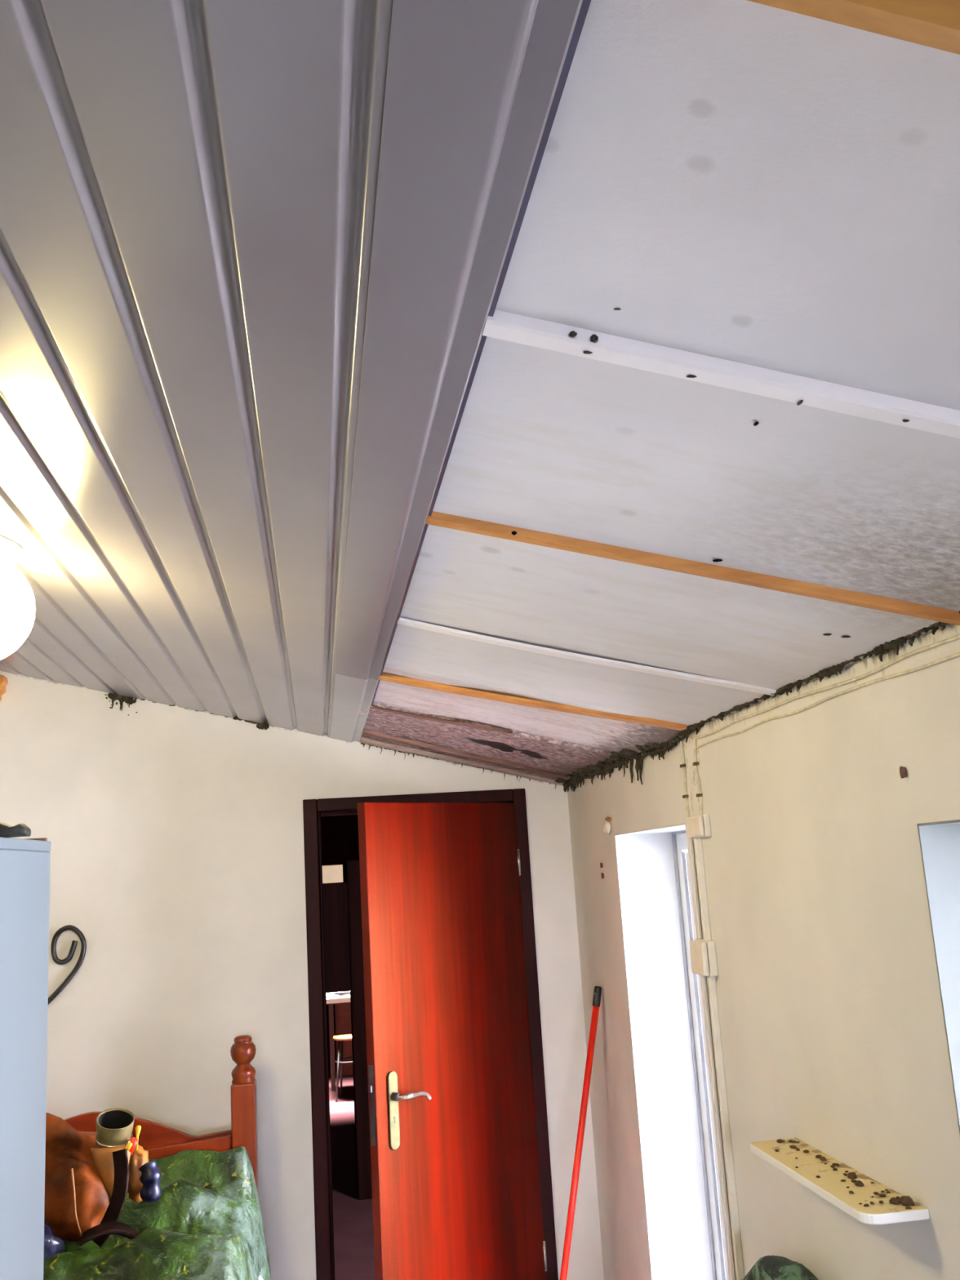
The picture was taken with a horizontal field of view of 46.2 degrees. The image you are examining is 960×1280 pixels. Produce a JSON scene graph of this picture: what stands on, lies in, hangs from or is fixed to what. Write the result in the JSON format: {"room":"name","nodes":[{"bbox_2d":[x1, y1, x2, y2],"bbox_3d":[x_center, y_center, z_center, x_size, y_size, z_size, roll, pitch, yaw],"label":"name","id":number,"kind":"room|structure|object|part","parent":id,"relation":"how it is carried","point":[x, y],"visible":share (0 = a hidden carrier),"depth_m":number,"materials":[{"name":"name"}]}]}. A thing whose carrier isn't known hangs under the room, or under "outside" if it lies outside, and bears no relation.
{"room":"damaged room","nodes":[
{"label":"damaged room","id":0,"kind":"room"},
{"bbox_2d":[0,0,391,737],"bbox_3d":[-1.252,-0.546,1.019,2.262,0.566,6.496,-2,-12,-9],"label":"ceiling","id":1,"kind":"structure","parent":0,"point":[188,188],"depth_m":1.19,"materials":[{"name":"white plastic"}]},
{"bbox_2d":[0,535,35,659],"bbox_3d":[-0.994,-0.089,2.212,0.224,0.279,0.224,-2,-12,-9],"label":"ceiling lamp","id":2,"kind":"object","parent":1,"relation":"attached to","point":[17,602],"visible":1,"depth_m":2.18,"materials":[{"name":"white"}]},
{"bbox_2d":[0,671,604,1279],"bbox_3d":[-1.199,1.234,4.066,3.167,2.867,0.120,-2,-12,-9],"label":"wall","id":3,"kind":"structure","parent":0,"point":[175,833],"depth_m":4.09,"materials":[{"name":"beige paint"}]},
{"bbox_2d":[0,675,8,700],"bbox_3d":[-1.835,0.157,4.117,0.191,0.129,0.050,-2,-12,-9],"label":"wooden block","id":4,"kind":"object","parent":3,"relation":"attached to","point":[3,680],"visible":1,"depth_m":4.11,"materials":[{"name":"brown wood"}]},
{"bbox_2d":[48,924,86,1004],"bbox_3d":[-1.507,1.169,3.959,0.234,0.315,0.018,-2,-12,-9],"label":"scroll","id":5,"kind":"object","parent":3,"relation":"attached to","point":[53,948],"visible":0.92,"depth_m":3.97},
{"bbox_2d":[105,692,137,715],"bbox_3d":[-1.338,0.236,4.192,0.118,0.095,0.018,-2,-12,-9],"label":"mold","id":6,"kind":"object","parent":3,"relation":"attached to","point":[113,696],"depth_m":4.19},
{"bbox_2d":[132,697,274,729],"bbox_3d":[-1.038,0.276,4.227,0.535,0.147,0.016,-2,-12,-9],"label":"mold","id":7,"kind":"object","parent":3,"relation":"attached to","point":[265,726],"depth_m":4.24,"materials":[{"name":"black"}]},
{"bbox_2d":[329,673,377,742],"bbox_3d":[-0.420,0.234,3.624,0.112,0.032,1.361,-2,-12,-9],"label":"trim","id":8,"kind":"structure","parent":3,"relation":"attached to","point":[352,695],"depth_m":3.44,"materials":[{"name":"white plastic"}]},
{"bbox_2d":[302,788,558,1279],"bbox_3d":[-0.158,1.550,3.888,0.846,2.052,0.633,-2,-12,-9],"label":"door","id":9,"kind":"structure","parent":3,"relation":"in","point":[461,1179],"depth_m":3.89,"materials":[{"name":"red wood"}]},
{"bbox_3d":[-0.342,1.475,3.565,0.022,0.240,0.002,-14,-15,41],"label":"lock plate","id":10,"kind":"part","parent":9,"relation":"part of","materials":[{"name":"metal"}]},
{"bbox_3d":[-0.276,1.503,3.596,0.009,0.237,0.041,-14,-15,41],"label":"handle plate","id":11,"kind":"part","parent":9,"relation":"part of","materials":[{"name":"gold metal"}]},
{"bbox_3d":[-0.211,1.468,3.611,0.140,0.040,0.053,3,-13,-28],"label":"lever handle","id":12,"kind":"part","parent":9,"relation":"part of","materials":[{"name":"metal"}]},
{"bbox_2d":[360,742,555,787],"bbox_3d":[-0.066,0.481,4.322,0.775,0.221,0.014,-2,-12,-9],"label":"fringe","id":13,"kind":"object","parent":3,"relation":"attached to","point":[361,743],"visible":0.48,"depth_m":4.30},
{"bbox_2d":[320,814,359,1072],"bbox_3d":[-1.542,2.827,10.801,3.440,2.500,0.120,-2,-12,-9],"label":"wall","id":14,"kind":"structure","parent":0,"point":[339,833],"depth_m":10.95,"materials":[{"name":"brown wood"}]},
{"bbox_2d":[322,859,372,1199],"bbox_3d":[-0.914,2.235,6.516,3.200,1.860,0.200,-2,-12,-9],"label":"wall","id":15,"kind":"structure","parent":0,"point":[342,909],"depth_m":6.50,"materials":[{"name":"brown wood"}]},
{"bbox_2d":[322,864,342,883],"bbox_3d":[-0.905,1.391,6.677,0.178,0.103,0.140,-2,-12,-9],"label":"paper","id":16,"kind":"object","parent":15,"relation":"on","point":[331,873],"visible":0.55,"depth_m":6.61,"materials":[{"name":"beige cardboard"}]},
{"bbox_2d":[328,1071,375,1279],"bbox_3d":[-0.982,3.382,7.200,3.200,0.100,6.780,-2,-12,-9],"label":"floor","id":17,"kind":"structure","parent":0,"point":[353,1217],"depth_m":6.21,"materials":[{"name":"tile"}]},
{"bbox_2d":[325,992,353,1090],"bbox_3d":[-1.065,3.399,9.498,0.580,0.800,0.600,-2,-12,-9],"label":"side table","id":18,"kind":"object","parent":17,"relation":"on","point":[342,1003],"visible":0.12,"depth_m":9.70,"materials":[{"name":"paint"}]},
{"bbox_3d":[-1.270,3.468,9.660,0.040,0.755,0.040,-2,-12,-9],"label":"leg","id":19,"kind":"part","parent":18,"relation":"part of","materials":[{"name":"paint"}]},
{"bbox_2d":[326,991,350,997],"bbox_3d":[-1.177,2.979,9.500,0.318,0.034,0.255,-2,-12,-9],"label":"paper stack","id":20,"kind":"object","parent":18,"relation":"on","point":[345,993],"visible":0.52,"depth_m":9.43,"materials":[{"name":"white paper"}]},
{"bbox_3d":[-1.155,3.428,9.747,0.185,0.655,0.020,-2,-12,-9],"label":"panel","id":21,"kind":"part","parent":18,"relation":"part of","materials":[{"name":"brown wood"}]},
{"bbox_2d":[332,1032,352,1102],"bbox_3d":[-1.061,3.494,9.220,0.280,0.505,0.280,-2,-12,-9],"label":"metal stool","id":22,"kind":"object","parent":17,"relation":"on","point":[345,1036],"visible":0.57,"depth_m":9.18,"materials":[{"name":"silver metal"}]},
{"bbox_3d":[-1.152,3.498,9.133,0.068,0.472,0.018,7,-16,-42],"label":"leg","id":23,"kind":"part","parent":22,"relation":"part of","materials":[{"name":"silver metal"}]},
{"bbox_3d":[-1.144,3.533,9.306,0.018,0.472,0.068,7,-16,-42],"label":"leg","id":24,"kind":"part","parent":22,"relation":"part of","materials":[{"name":"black metal"}]},
{"bbox_3d":[-1.075,3.263,9.267,0.280,0.034,0.280,-2,-12,-9],"label":"seat","id":25,"kind":"part","parent":22,"relation":"part of","materials":[{"name":"beige wood"}]},
{"bbox_2d":[463,737,544,759],"bbox_3d":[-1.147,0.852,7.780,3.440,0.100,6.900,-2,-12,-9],"label":"hole","id":26,"kind":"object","parent":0,"point":[502,746],"depth_m":7.06,"materials":[{"name":"black"}]},
{"bbox_2d":[359,0,959,780],"bbox_3d":[-0.799,-0.460,1.068,3.167,0.809,6.500,-2,-12,-9],"label":"ceiling","id":27,"kind":"structure","parent":0,"point":[748,182],"depth_m":1.17,"materials":[{"name":"white paint"}]},
{"bbox_2d":[369,705,512,733],"bbox_3d":[-0.119,0.242,3.437,0.431,0.112,0.032,-3,-12,-3],"label":"batten","id":28,"kind":"object","parent":27,"relation":"attached to","point":[397,712],"visible":1,"depth_m":3.42,"materials":[{"name":"brown wood"}]},
{"bbox_2d":[360,737,563,785],"bbox_3d":[-0.065,0.460,4.251,0.770,0.205,0.060,-1,-12,-13],"label":"batten","id":29,"kind":"object","parent":27,"relation":"attached to","point":[399,748],"visible":0.98,"depth_m":4.22,"materials":[{"name":"wood"}]},
{"bbox_2d":[335,0,591,740],"bbox_3d":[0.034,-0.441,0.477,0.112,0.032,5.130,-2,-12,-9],"label":"trim","id":30,"kind":"structure","parent":27,"relation":"attached to","point":[470,86],"depth_m":0.94,"materials":[{"name":"plastic"}]},
{"bbox_2d":[363,728,568,779],"bbox_3d":[-0.045,0.412,4.044,0.762,0.200,0.046,0,-12,-18],"label":"batten","id":31,"kind":"object","parent":27,"relation":"attached to","point":[366,731],"visible":0.99,"depth_m":4.02,"materials":[{"name":"wood"}]},
{"bbox_2d":[378,672,686,730],"bbox_3d":[0.127,0.159,2.915,0.788,0.199,0.051,-4,-12,3],"label":"batten","id":32,"kind":"object","parent":27,"relation":"attached to","point":[384,677],"visible":0.98,"depth_m":2.90,"materials":[{"name":"brown wood"}]},
{"bbox_2d":[397,617,776,695],"bbox_3d":[0.221,0.035,2.333,0.788,0.198,0.043,-3,-12,-4],"label":"batten","id":33,"kind":"object","parent":27,"relation":"attached to","point":[403,621],"visible":0.95,"depth_m":2.32,"materials":[{"name":"white wood"}]},
{"bbox_2d":[425,511,959,625],"bbox_3d":[0.318,-0.105,1.662,0.789,0.210,0.024,-3,-12,-3],"label":"batten","id":34,"kind":"object","parent":27,"relation":"attached to","point":[439,519],"visible":0.98,"depth_m":1.65,"materials":[{"name":"brown wood"}]},
{"bbox_2d":[712,559,722,562],"bbox_3d":[0.343,-0.115,1.626,0.017,0.004,0.008,-2,-12,-9],"label":"insect","id":35,"kind":"object","parent":27,"relation":"attached to","point":[714,560],"visible":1,"depth_m":1.62,"materials":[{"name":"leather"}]},
{"bbox_2d":[482,309,959,438],"bbox_3d":[0.404,-0.224,1.102,0.795,0.213,0.030,-2,-12,-6],"label":"batten","id":36,"kind":"object","parent":27,"relation":"attached to","point":[505,326],"visible":0.99,"depth_m":1.08,"materials":[{"name":"white wood"}]},
{"bbox_2d":[568,330,577,337],"bbox_3d":[0.088,-0.290,1.068,0.008,0.006,0.005,-2,-12,-9],"label":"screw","id":37,"kind":"object","parent":36,"relation":"attached to","point":[572,334],"visible":1,"depth_m":1.07,"materials":[{"name":"black plastic"}]},
{"bbox_2d":[582,351,592,354],"bbox_3d":[0.104,-0.277,1.085,0.010,0.003,0.005,-2,-12,-9],"label":"insect","id":38,"kind":"object","parent":36,"relation":"attached to","point":[584,352],"visible":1,"depth_m":1.08},
{"bbox_2d":[590,333,598,342],"bbox_3d":[0.108,-0.286,1.069,0.008,0.008,0.006,-2,-12,-9],"label":"insect","id":39,"kind":"object","parent":36,"relation":"attached to","point":[593,338],"visible":1,"depth_m":1.07,"materials":[{"name":"black plastic"}]},
{"bbox_2d":[686,374,697,377],"bbox_3d":[0.206,-0.256,1.093,0.012,0.003,0.005,-2,-12,-9],"label":"insect","id":40,"kind":"object","parent":36,"relation":"attached to","point":[688,375],"visible":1,"depth_m":1.09,"materials":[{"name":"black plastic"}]},
{"bbox_2d":[796,400,803,405],"bbox_3d":[0.314,-0.233,1.103,0.004,0.003,0.013,-2,-12,-9],"label":"insect","id":41,"kind":"object","parent":36,"relation":"attached to","point":[801,402],"visible":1,"depth_m":1.10,"materials":[{"name":"black plastic"}]},
{"bbox_2d":[746,0,959,54],"bbox_3d":[0.468,-0.314,0.660,0.794,0.224,0.036,-2,-12,-7],"label":"batten","id":42,"kind":"object","parent":27,"relation":"attached to","point":[934,24],"visible":1,"depth_m":0.64,"materials":[{"name":"brown wood"}]},
{"bbox_2d":[567,624,959,1279],"bbox_3d":[0.972,0.821,1.049,0.250,2.200,6.740,-2,-12,-9],"label":"wall","id":43,"kind":"structure","parent":0,"point":[833,1028],"depth_m":2.23,"materials":[{"name":"beige paint"}]},
{"bbox_2d":[602,817,611,834],"bbox_3d":[0.423,0.617,3.736,0.026,0.058,0.075,-2,-12,-9],"label":"wall hook","id":44,"kind":"object","parent":43,"relation":"attached to","point":[606,827],"visible":1,"depth_m":3.72,"materials":[{"name":"beige plastic"}]},
{"bbox_2d":[614,822,716,1279],"bbox_3d":[0.671,1.454,3.147,0.247,1.842,0.763,-2,-12,-9],"label":"window","id":45,"kind":"structure","parent":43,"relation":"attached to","point":[674,1192],"depth_m":3.55,"materials":[{"name":"white glass"}]},
{"bbox_2d":[680,739,689,817],"bbox_3d":[0.539,0.362,2.962,0.010,0.222,0.017,-2,-12,-9],"label":"cable","id":46,"kind":"object","parent":43,"relation":"attached to","point":[682,741],"visible":0.91,"depth_m":2.96,"materials":[{"name":"beige plastic"}]},
{"bbox_2d":[693,761,699,765],"bbox_3d":[0.550,0.315,2.867,0.011,0.008,0.022,-2,-12,-9],"label":"clip","id":47,"kind":"object","parent":43,"relation":"attached to","point":[695,763],"visible":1,"depth_m":2.86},
{"bbox_2d":[693,737,702,814],"bbox_3d":[0.554,0.352,2.861,0.010,0.205,0.021,-2,-12,-9],"label":"cable","id":48,"kind":"object","parent":43,"relation":"attached to","point":[695,753],"visible":0.92,"depth_m":2.86,"materials":[{"name":"beige plastic"}]},
{"bbox_2d":[685,813,711,838],"bbox_3d":[0.550,0.470,2.840,0.028,0.056,0.110,-2,-12,-9],"label":"junction box","id":49,"kind":"object","parent":43,"relation":"attached to","point":[697,826],"visible":0.98,"depth_m":2.80,"materials":[{"name":"beige plastic"}]},
{"bbox_2d":[693,837,711,940],"bbox_3d":[0.561,0.628,2.836,0.018,0.255,0.016,-2,-12,-9],"label":"duct","id":50,"kind":"object","parent":43,"relation":"attached to","point":[703,897],"visible":0.95,"depth_m":2.83,"materials":[{"name":"beige plastic"}]},
{"bbox_2d":[671,823,735,1279],"bbox_3d":[0.671,1.452,3.135,0.260,1.840,0.777,-2,-12,-9],"label":"door frame","id":51,"kind":"structure","parent":43,"relation":"in","point":[724,1269],"depth_m":3.47,"materials":[{"name":"white plastic"}]},
{"bbox_3d":[0.775,1.480,3.156,0.034,1.762,0.627,-2,-12,-9],"label":"sash","id":52,"kind":"part","parent":51,"relation":"part of","materials":[{"name":"beige plastic"}]},
{"bbox_2d":[688,938,718,977],"bbox_3d":[0.559,0.796,2.820,0.036,0.086,0.105,-2,-12,-9],"label":"junction box","id":53,"kind":"object","parent":43,"relation":"attached to","point":[703,953],"visible":1,"depth_m":2.78,"materials":[{"name":"beige plastic"}]},
{"bbox_2d":[706,975,744,1279],"bbox_3d":[0.617,1.539,2.649,0.018,1.442,0.016,-2,-12,-9],"label":"duct","id":54,"kind":"object","parent":43,"relation":"attached to","point":[724,1114],"visible":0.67,"depth_m":2.72,"materials":[{"name":"beige plastic"}]},
{"bbox_2d":[555,610,959,791],"bbox_3d":[0.507,0.289,2.954,0.095,0.117,2.886,-2,-12,-9],"label":"mold","id":55,"kind":"object","parent":43,"relation":"attached to","point":[616,760],"visible":0.98,"depth_m":3.02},
{"bbox_2d":[691,634,959,740],"bbox_3d":[0.678,0.060,1.985,0.006,0.014,1.880,-2,-12,-9],"label":"cable","id":56,"kind":"object","parent":43,"relation":"attached to","point":[957,637],"visible":1,"depth_m":2.06,"materials":[{"name":"beige plastic"}]},
{"bbox_2d":[696,652,959,748],"bbox_3d":[0.681,0.078,1.966,0.006,0.013,1.850,-2,-12,-9],"label":"cable","id":57,"kind":"object","parent":43,"relation":"attached to","point":[956,655],"visible":1,"depth_m":2.06,"materials":[{"name":"beige plastic"}]},
{"bbox_2d":[750,1137,929,1224],"bbox_3d":[0.640,0.989,2.074,0.111,0.017,0.523,-2,-12,-9],"label":"wall shelf","id":58,"kind":"object","parent":43,"relation":"attached to","point":[829,1187],"visible":0.98,"depth_m":2.00,"materials":[{"name":"paint"}]},
{"bbox_2d":[774,1138,915,1208],"bbox_3d":[0.641,0.975,2.070,0.086,0.015,0.502,-2,-12,-9],"label":"mold","id":59,"kind":"object","parent":58,"relation":"on","point":[906,1201],"visible":1,"depth_m":1.97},
{"bbox_2d":[899,766,906,778],"bbox_3d":[0.701,0.219,1.861,0.008,0.020,0.010,-2,-12,-9],"label":"plug","id":60,"kind":"object","parent":43,"relation":"attached to","point":[903,771],"visible":1,"depth_m":1.86,"materials":[{"name":"brown plastic"}]},
{"bbox_2d":[916,819,959,1134],"bbox_3d":[0.922,0.605,1.311,0.247,0.833,0.932,-2,-12,-9],"label":"window","id":61,"kind":"structure","parent":43,"relation":"attached to","point":[940,841],"depth_m":1.80,"materials":[{"name":"white glass"}]},
{"bbox_3d":[-0.533,2.005,0.640,3.417,0.100,6.620,-2,-12,-9],"label":"floor","id":62,"kind":"structure","parent":0,"visible":0},
{"bbox_2d":[0,836,51,1279],"bbox_3d":[-0.897,1.173,1.305,0.565,1.838,0.592,-3,-12,-3],"label":"tall cabinet","id":63,"kind":"object","parent":62,"relation":"on","point":[24,864],"visible":1,"depth_m":1.62,"materials":[{"name":"blue laminate"}]},
{"bbox_2d":[0,822,31,837],"bbox_3d":[-0.749,0.274,1.630,0.201,0.033,0.043,-4,-12,3],"label":"strap","id":64,"kind":"object","parent":63,"relation":"on","point":[20,829],"visible":0.98,"depth_m":1.60,"materials":[{"name":"black leather"}]},
{"bbox_3d":[-0.952,0.284,1.496,0.565,0.016,0.576,-3,-12,-3],"label":"panel","id":65,"kind":"part","parent":63,"relation":"part of","materials":[{"name":"blue laminate"}]},
{"bbox_2d":[23,837,47,840],"bbox_3d":[-0.709,0.315,1.772,0.051,0.004,0.007,1,-13,-23],"label":"wood sliver","id":66,"kind":"object","parent":63,"relation":"on","point":[43,838],"visible":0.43,"depth_m":1.77,"materials":[{"name":"brown wood"}]},
{"bbox_2d":[63,1035,258,1197],"bbox_3d":[-1.105,1.760,2.648,1.055,1.257,2.038,-2,-12,-9],"label":"bed","id":67,"kind":"object","parent":62,"relation":"on","point":[160,1140],"visible":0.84,"depth_m":3.69,"materials":[{"name":"red wood"}]},
{"bbox_3d":[-1.251,1.818,3.631,0.890,0.555,0.025,-2,-12,-9],"label":"headboard","id":68,"kind":"part","parent":67,"relation":"part of","materials":[{"name":"red wood"}]},
{"bbox_3d":[-1.253,1.716,3.624,0.890,0.152,0.025,-2,-12,-9],"label":"headboard rail","id":69,"kind":"part","parent":67,"relation":"part of","materials":[{"name":"red wood"}]},
{"bbox_3d":[-0.757,2.021,3.651,0.080,1.108,0.080,-2,-12,-9],"label":"post","id":70,"kind":"part","parent":67,"relation":"part of","materials":[{"name":"red wood"}]},
{"bbox_3d":[-1.052,1.871,2.628,1.010,0.185,1.860,-2,-12,-9],"label":"mattress","id":71,"kind":"object","parent":67,"relation":"on","visible":0},
{"bbox_2d":[43,1145,271,1279],"bbox_3d":[-1.055,1.708,2.737,1.031,0.494,1.708,-2,-12,-9],"label":"blanket","id":72,"kind":"object","parent":71,"relation":"on","point":[206,1222],"visible":0.66,"depth_m":3.18,"materials":[{"name":"green fabric"}]},
{"bbox_2d":[44,1224,64,1257],"bbox_3d":[-1.138,1.562,2.869,0.146,0.128,0.103,-2,-12,-9],"label":"bundle","id":73,"kind":"object","parent":72,"relation":"on","point":[53,1245],"visible":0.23,"depth_m":2.86,"materials":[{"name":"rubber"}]},
{"bbox_2d":[44,1112,148,1246],"bbox_3d":[-1.162,1.465,3.065,0.637,0.340,0.318,-6,-12,14],"label":"tool bag","id":74,"kind":"object","parent":72,"relation":"on","point":[87,1185],"visible":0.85,"depth_m":2.97,"materials":[{"name":"brown leather"}]},
{"bbox_2d":[95,1108,134,1147],"bbox_3d":[-0.991,1.338,3.055,0.106,0.120,0.111,-2,-12,-9],"label":"tube","id":75,"kind":"object","parent":74,"relation":"in","point":[114,1126],"visible":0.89,"depth_m":3.04,"materials":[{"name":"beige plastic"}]},
{"bbox_2d":[124,1137,137,1155],"bbox_3d":[-0.945,1.368,3.037,0.041,0.046,0.030,-12,-14,35],"label":"screwdriver","id":76,"kind":"object","parent":74,"relation":"in","point":[131,1146],"visible":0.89,"depth_m":3.03,"materials":[{"name":"red plastic"}]},
{"bbox_3d":[-0.942,1.368,3.040,0.039,0.046,0.024,-9,-13,26],"label":"handle","id":77,"kind":"part","parent":76,"relation":"part of","materials":[{"name":"red plastic"}]},
{"bbox_2d":[135,1125,141,1151],"bbox_3d":[-0.937,1.365,3.084,0.016,0.064,0.016,-2,-12,-9],"label":"screwdriver","id":78,"kind":"object","parent":74,"relation":"on","point":[138,1128],"visible":0.94,"depth_m":3.08,"materials":[{"name":"plastic"}]},
{"bbox_2d":[138,1160,161,1203],"bbox_3d":[-0.889,1.459,3.031,0.061,0.105,0.061,-2,-12,-9],"label":"grip","id":79,"kind":"object","parent":74,"relation":"in","point":[150,1192],"visible":1,"depth_m":3.01,"materials":[{"name":"blue plastic"}]},
{"bbox_2d":[560,986,602,1279],"bbox_3d":[0.302,1.845,3.677,0.366,1.340,0.027,3,-13,-30],"label":"pole","id":80,"kind":"object","parent":62,"relation":"on","point":[597,990],"visible":1,"depth_m":3.74,"materials":[{"name":"red plastic"}]},
{"bbox_3d":[0.553,1.953,2.078,0.315,0.450,0.520,-2,-12,-9],"label":"stool","id":81,"kind":"object","parent":62,"relation":"on","visible":0},
{"bbox_2d":[742,1255,817,1279],"bbox_3d":[0.543,1.486,2.188,0.285,0.491,0.487,-2,-12,-9],"label":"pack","id":82,"kind":"object","parent":81,"relation":"on","point":[768,1267],"visible":1,"depth_m":2.24}
]}

